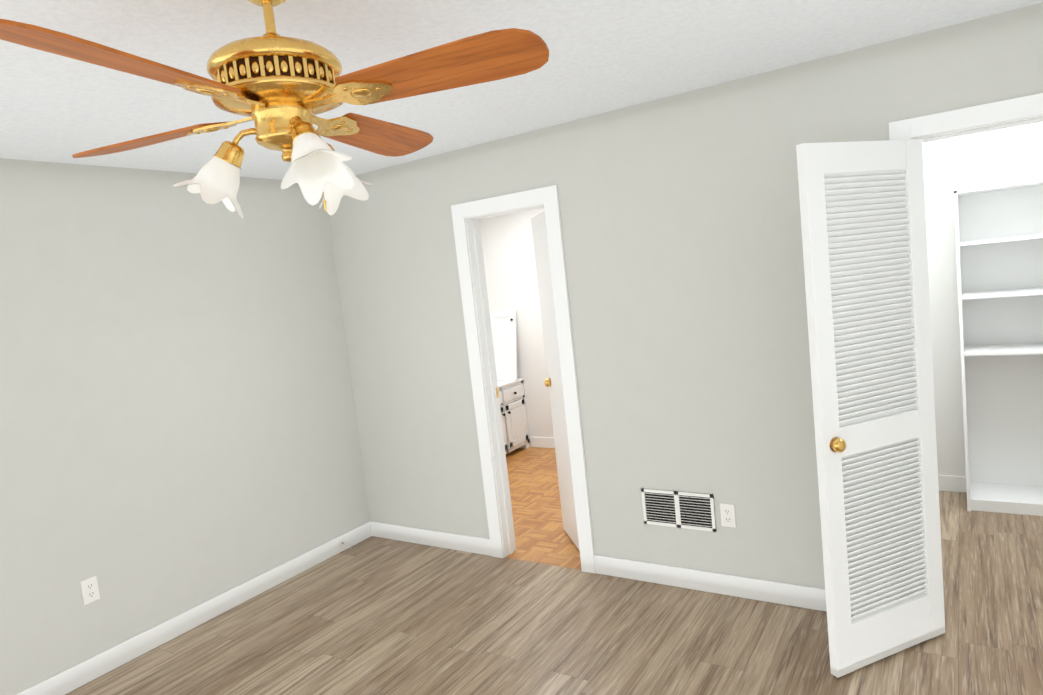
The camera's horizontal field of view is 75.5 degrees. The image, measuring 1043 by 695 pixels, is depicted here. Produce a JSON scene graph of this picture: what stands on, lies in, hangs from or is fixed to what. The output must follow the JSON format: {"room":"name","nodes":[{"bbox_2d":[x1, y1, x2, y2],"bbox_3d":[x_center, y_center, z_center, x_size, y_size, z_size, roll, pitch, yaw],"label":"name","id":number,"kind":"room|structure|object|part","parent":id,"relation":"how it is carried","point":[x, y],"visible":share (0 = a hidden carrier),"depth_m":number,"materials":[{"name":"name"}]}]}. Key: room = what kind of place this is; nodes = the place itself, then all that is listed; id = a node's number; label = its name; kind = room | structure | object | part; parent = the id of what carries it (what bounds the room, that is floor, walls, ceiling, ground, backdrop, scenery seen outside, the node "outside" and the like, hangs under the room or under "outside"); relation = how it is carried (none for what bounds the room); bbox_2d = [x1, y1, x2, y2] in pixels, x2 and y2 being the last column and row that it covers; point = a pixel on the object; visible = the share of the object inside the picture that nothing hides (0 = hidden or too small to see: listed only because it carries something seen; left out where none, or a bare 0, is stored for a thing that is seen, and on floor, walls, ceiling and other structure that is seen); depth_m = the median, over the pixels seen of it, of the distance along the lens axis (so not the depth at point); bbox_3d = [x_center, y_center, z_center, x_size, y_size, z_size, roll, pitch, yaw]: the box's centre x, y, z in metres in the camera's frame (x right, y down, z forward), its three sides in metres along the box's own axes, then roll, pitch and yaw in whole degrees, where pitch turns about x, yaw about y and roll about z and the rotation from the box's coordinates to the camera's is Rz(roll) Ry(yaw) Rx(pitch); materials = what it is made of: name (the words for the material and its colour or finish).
{"room":"empty bedroom","nodes":[
{"label":"empty bedroom","id":0,"kind":"room"},
{"bbox_2d":[0,158,369,694],"bbox_3d":[-2.372,0.414,2.889,0.120,2.440,4.220,-2,7,33],"label":"wall","id":1,"kind":"structure","parent":0,"point":[178,430],"depth_m":3.49,"materials":[{"name":"beige paint"}]},
{"bbox_2d":[80,576,99,604],"bbox_3d":[-2.054,1.156,3.207,0.008,0.115,0.070,-2,7,33],"label":"outlet","id":2,"kind":"object","parent":1,"relation":"attached to","point":[90,590],"visible":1,"depth_m":3.20,"materials":[{"name":"white plastic"}]},
{"bbox_2d":[16,522,371,694],"bbox_3d":[-2.150,1.556,3.031,0.013,0.105,4.070,-2,7,33],"label":"baseboard","id":3,"kind":"structure","parent":1,"relation":"attached to","point":[97,666],"depth_m":3.58,"materials":[{"name":"white paint"}]},
{"bbox_2d":[339,538,350,548],"bbox_3d":[-1.171,1.311,4.478,0.046,0.078,0.058,-2,7,33],"label":"outlet","id":4,"kind":"object","parent":3,"relation":"attached to","point":[341,543],"visible":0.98,"depth_m":4.48,"materials":[{"name":"white plastic"}]},
{"bbox_2d":[0,0,1042,179],"bbox_3d":[-0.165,-1.088,2.672,5.390,0.100,6.670,-2,7,33],"label":"ceiling","id":5,"kind":"structure","parent":0,"point":[607,55],"depth_m":2.37,"materials":[{"name":"paint"}]},
{"bbox_2d":[0,0,548,217],"bbox_3d":[-0.576,-0.600,1.607,0.995,0.565,0.995,-9,6,-23],"label":"ceiling fan","id":6,"kind":"object","parent":5,"relation":"hanging from","point":[280,91],"visible":1,"depth_m":1.50,"materials":[{"name":"brown wood"}]},
{"bbox_3d":[-0.705,-0.516,1.266,0.168,0.018,0.595,10,11,19],"label":"blade","id":7,"kind":"part","parent":6,"relation":"part of","materials":[{"name":"brown wood"}]},
{"bbox_3d":[-0.918,-0.541,1.747,0.595,0.018,0.168,-4,19,21],"label":"blade","id":8,"kind":"part","parent":6,"relation":"part of","materials":[{"name":"brown wood"}]},
{"bbox_3d":[-0.440,-0.614,1.955,0.168,0.018,0.595,-18,1,22],"label":"blade","id":9,"kind":"part","parent":6,"relation":"part of","materials":[{"name":"brown wood"}]},
{"bbox_3d":[-0.227,-0.589,1.473,0.595,0.018,0.168,-4,-7,21],"label":"blade","id":10,"kind":"part","parent":6,"relation":"part of","materials":[{"name":"brown wood"}]},
{"bbox_2d":[506,447,580,569],"bbox_3d":[0.516,1.136,5.153,3.640,0.060,2.450,-2,7,33],"label":"floor","id":11,"kind":"structure","parent":0,"point":[542,536],"depth_m":4.87,"materials":[{"name":"wood"}]},
{"bbox_2d":[497,378,529,453],"bbox_3d":[-0.343,0.712,6.488,0.523,0.700,0.797,-2,7,33],"label":"bathroom vanity","id":12,"kind":"object","parent":11,"relation":"on","point":[513,414],"visible":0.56,"depth_m":6.49,"materials":[{"name":"white paint"}]},
{"bbox_2d":[490,310,517,379],"bbox_3d":[-0.254,-0.015,6.689,0.470,0.680,0.047,-2,-2,33],"label":"mirror","id":13,"kind":"object","parent":12,"relation":"on","point":[504,330],"visible":0.69,"depth_m":6.63,"materials":[{"name":"white paint"}]},
{"bbox_2d":[530,437,554,447],"bbox_3d":[1.355,0.888,5.889,3.030,0.105,0.013,-2,7,33],"label":"baseboard","id":14,"kind":"structure","parent":11,"relation":"on","point":[541,442],"depth_m":6.64,"materials":[{"name":"white paint"}]},
{"bbox_2d":[65,491,1042,694],"bbox_3d":[0.235,1.428,2.553,4.770,0.060,6.190,-2,7,33],"label":"floor","id":15,"kind":"structure","parent":0,"point":[372,615],"depth_m":3.15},
{"bbox_2d":[938,475,966,491],"bbox_3d":[2.668,0.889,4.454,0.460,0.105,0.013,-2,7,33],"label":"baseboard","id":16,"kind":"structure","parent":15,"relation":"on","point":[945,482],"depth_m":4.37,"materials":[{"name":"white paint"}]},
{"bbox_2d":[954,178,1042,515],"bbox_3d":[2.904,0.008,3.940,0.560,1.900,0.358,-2,7,33],"label":"shelving unit","id":17,"kind":"object","parent":15,"relation":"on","point":[999,241],"visible":1,"depth_m":4.09,"materials":[{"name":"white paint"}]},
{"bbox_2d":[329,2,1042,599],"bbox_3d":[0.482,0.034,3.582,5.390,2.440,0.120,-2,7,33],"label":"wall","id":18,"kind":"structure","parent":0,"point":[683,256],"depth_m":3.33,"materials":[{"name":"beige paint"}]},
{"bbox_2d":[368,521,491,555],"bbox_3d":[-0.605,1.249,4.417,1.010,0.105,0.013,-2,7,33],"label":"baseboard","id":19,"kind":"structure","parent":18,"relation":"attached to","point":[478,545],"depth_m":4.39,"materials":[{"name":"white paint"}]},
{"bbox_2d":[451,185,594,572],"bbox_3d":[0.036,0.205,3.895,0.710,2.135,0.141,-2,7,33],"label":"trim","id":20,"kind":"structure","parent":18,"relation":"attached to","point":[466,216],"depth_m":3.93,"materials":[{"name":"white paint"}]},
{"bbox_2d":[531,211,579,550],"bbox_3d":[0.233,0.207,4.075,0.107,2.029,0.522,-7,6,-10],"label":"bathroom door","id":21,"kind":"structure","parent":18,"relation":"in","point":[553,381],"depth_m":4.12,"materials":[{"name":"white paint"}]},
{"bbox_2d":[641,488,715,531],"bbox_3d":[0.796,0.827,3.435,0.380,0.190,0.009,-2,7,33],"label":"air vent","id":22,"kind":"object","parent":18,"relation":"in","point":[687,510],"visible":1,"depth_m":3.43,"materials":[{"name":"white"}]},
{"bbox_2d":[720,503,735,527],"bbox_3d":[1.010,0.822,3.295,0.070,0.115,0.008,-2,7,33],"label":"outlet","id":23,"kind":"object","parent":18,"relation":"attached to","point":[727,512],"visible":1,"depth_m":3.29,"materials":[{"name":"white plastic"}]},
{"bbox_2d":[594,555,894,615],"bbox_3d":[1.051,1.178,3.326,1.540,0.105,0.013,-2,7,33],"label":"baseboard","id":24,"kind":"structure","parent":18,"relation":"attached to","point":[814,598],"depth_m":3.37,"materials":[{"name":"white paint"}]},
{"bbox_2d":[796,139,944,677],"bbox_3d":[1.385,0.231,2.623,0.609,2.023,0.107,-8,6,-21],"label":"closet door","id":25,"kind":"structure","parent":18,"relation":"in","point":[863,225],"depth_m":2.60,"materials":[{"name":"white paint"}]},
{"bbox_2d":[889,93,1042,592],"bbox_3d":[1.928,0.130,2.650,0.740,2.125,0.141,-2,7,33],"label":"trim","id":26,"kind":"structure","parent":18,"relation":"attached to","point":[1019,111],"depth_m":2.55,"materials":[{"name":"white paint"}]},
{"bbox_2d":[479,122,1042,475],"bbox_3d":[0.466,0.027,3.666,5.270,2.440,0.004,-2,7,33],"label":"wall","id":27,"kind":"structure","parent":0,"point":[991,158],"depth_m":2.80,"materials":[{"name":"white paint"}]}
]}

